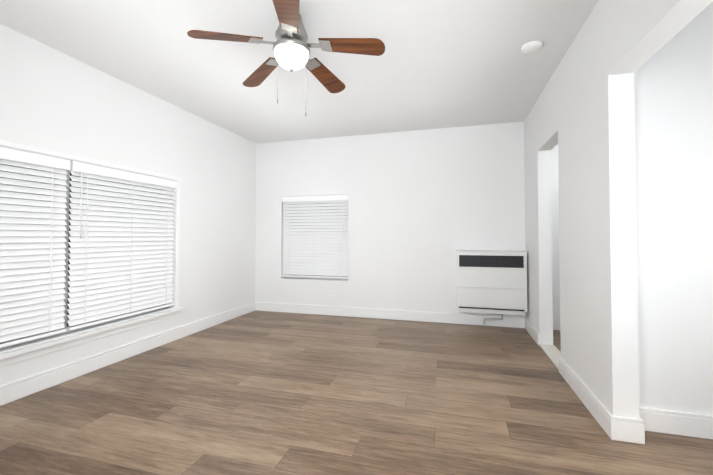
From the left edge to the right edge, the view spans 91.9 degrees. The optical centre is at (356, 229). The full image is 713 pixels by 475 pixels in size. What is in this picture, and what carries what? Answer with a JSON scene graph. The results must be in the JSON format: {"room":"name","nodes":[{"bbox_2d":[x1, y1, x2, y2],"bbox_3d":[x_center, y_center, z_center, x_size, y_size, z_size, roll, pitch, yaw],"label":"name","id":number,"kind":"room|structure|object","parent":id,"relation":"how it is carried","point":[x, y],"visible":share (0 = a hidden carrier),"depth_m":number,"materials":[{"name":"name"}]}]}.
{"room":"empty living room","nodes":[
{"label":"empty living room","id":0,"kind":"room"},
{"bbox_2d":[0,24,255,385],"bbox_3d":[-2.170,-0.085,2.858,0.150,2.440,4.530,0,-1,16],"label":"wall","id":1,"kind":"structure","parent":0,"point":[50,99],"depth_m":3.29,"materials":[{"name":"paint"}]},
{"bbox_2d":[0,139,183,366],"bbox_3d":[-2.200,0.160,2.617,0.180,1.450,2.190,0,-1,16],"label":"window","id":2,"kind":"structure","parent":1,"relation":"in","point":[30,349],"depth_m":2.70,"materials":[{"name":"paint"}]},
{"bbox_2d":[0,147,70,347],"bbox_3d":[-2.328,0.112,2.114,0.072,1.288,1.024,0,-1,16],"label":"window blind","id":3,"kind":"object","parent":2,"relation":"attached to","point":[32,278],"visible":1,"depth_m":2.39,"materials":[{"name":"white plastic"}]},
{"bbox_2d":[65,161,176,329],"bbox_3d":[-2.046,0.132,3.114,0.072,1.288,1.024,0,-1,16],"label":"window blind","id":4,"kind":"object","parent":2,"relation":"attached to","point":[124,268],"visible":0.9,"depth_m":3.00,"materials":[{"name":"white plastic"}]},
{"bbox_2d":[0,302,255,405],"bbox_3d":[-2.087,1.072,2.816,0.020,0.125,4.580,0,-1,16],"label":"baseboard","id":5,"kind":"structure","parent":1,"relation":"attached to","point":[15,390],"depth_m":2.83,"materials":[{"name":"paint"}]},
{"bbox_2d":[0,0,597,143],"bbox_3d":[0.442,-1.369,2.163,5.570,0.100,4.860,0,-1,16],"label":"ceiling","id":6,"kind":"structure","parent":0,"point":[437,64],"depth_m":2.61,"materials":[{"name":"paint"}]},
{"bbox_2d":[187,0,384,115],"bbox_3d":[-0.364,-0.999,2.131,1.086,0.642,1.107,0,-1,16],"label":"ceiling fan","id":7,"kind":"object","parent":6,"relation":"hanging from","point":[291,48],"visible":1,"depth_m":2.06,"materials":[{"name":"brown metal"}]},
{"bbox_2d":[521,40,543,53],"bbox_3d":[1.257,-1.294,2.466,0.144,0.038,0.144,0,-1,16],"label":"smoke detector","id":8,"kind":"object","parent":6,"relation":"attached to","point":[533,47],"visible":1,"depth_m":2.43,"materials":[{"name":"white plastic"}]},
{"bbox_2d":[0,310,712,474],"bbox_3d":[0.240,1.156,1.395,5.570,0.100,6.350,0,-1,16],"label":"floor","id":9,"kind":"structure","parent":0,"point":[255,392],"depth_m":2.11,"materials":[{"name":"brown wood"}]},
{"bbox_2d":[539,344,560,370],"bbox_3d":[1.770,1.132,3.048,0.140,0.014,0.700,0,-1,16],"label":"threshold","id":10,"kind":"object","parent":9,"relation":"on","point":[552,353],"visible":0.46,"depth_m":3.13,"materials":[{"name":"beige stone"}]},
{"bbox_2d":[256,122,523,316],"bbox_3d":[1.081,-0.054,4.404,5.570,2.440,0.150,0,-1,16],"label":"wall","id":11,"kind":"structure","parent":0,"point":[417,198],"depth_m":4.47,"materials":[{"name":"paint"}]},
{"bbox_2d":[280,193,348,281],"bbox_3d":[-0.578,0.115,4.854,1.034,1.204,0.136,0,-1,16],"label":"window","id":12,"kind":"structure","parent":11,"relation":"in","point":[281,245],"depth_m":4.90,"materials":[{"name":"paint"}]},
{"bbox_2d":[282,195,347,278],"bbox_3d":[-0.588,0.101,4.820,0.994,1.138,0.072,0,-1,16],"label":"window blind","id":13,"kind":"object","parent":12,"relation":"attached to","point":[323,253],"visible":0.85,"depth_m":4.82,"materials":[{"name":"white plastic"}]},
{"bbox_2d":[330,291,333,298],"bbox_3d":[-0.335,0.897,4.700,0.070,0.114,0.007,0,-1,16],"label":"electrical outlet","id":14,"kind":"object","parent":11,"relation":"attached to","point":[331,294],"visible":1,"depth_m":4.70,"materials":[{"name":"white plastic"}]},
{"bbox_2d":[256,302,525,327],"bbox_3d":[0.268,1.106,4.521,3.570,0.125,0.020,0,-1,16],"label":"baseboard","id":15,"kind":"structure","parent":11,"relation":"attached to","point":[456,318],"depth_m":4.45,"materials":[{"name":"paint"}]},
{"bbox_2d":[456,250,526,326],"bbox_3d":[1.572,0.708,4.057,0.773,0.901,0.216,0,-1,16],"label":"heater","id":16,"kind":"object","parent":11,"relation":"attached to","point":[493,282],"visible":1,"depth_m":3.96,"materials":[{"name":"white metal"}]},
{"bbox_2d":[524,0,712,418],"bbox_3d":[1.425,-0.105,1.845,0.120,2.440,4.530,0,-1,16],"label":"wall","id":17,"kind":"structure","parent":0,"point":[588,184],"depth_m":1.91,"materials":[{"name":"paint"}]},
{"bbox_2d":[524,318,539,344],"bbox_3d":[1.888,1.090,3.717,0.016,0.125,0.650,0,-1,16],"label":"baseboard","id":18,"kind":"structure","parent":17,"relation":"attached to","point":[528,326],"depth_m":3.64,"materials":[{"name":"paint"}]},
{"bbox_2d":[559,357,619,440],"bbox_3d":[1.482,1.061,2.276,0.016,0.125,0.946,0,-1,16],"label":"baseboard","id":19,"kind":"structure","parent":17,"relation":"attached to","point":[610,424],"depth_m":2.07,"materials":[{"name":"paint"}]},
{"bbox_2d":[620,407,712,438],"bbox_3d":[1.981,1.052,1.806,0.960,0.125,0.020,0,-1,16],"label":"baseboard","id":20,"kind":"structure","parent":17,"relation":"attached to","point":[633,430],"depth_m":1.86,"materials":[{"name":"paint"}]}
]}

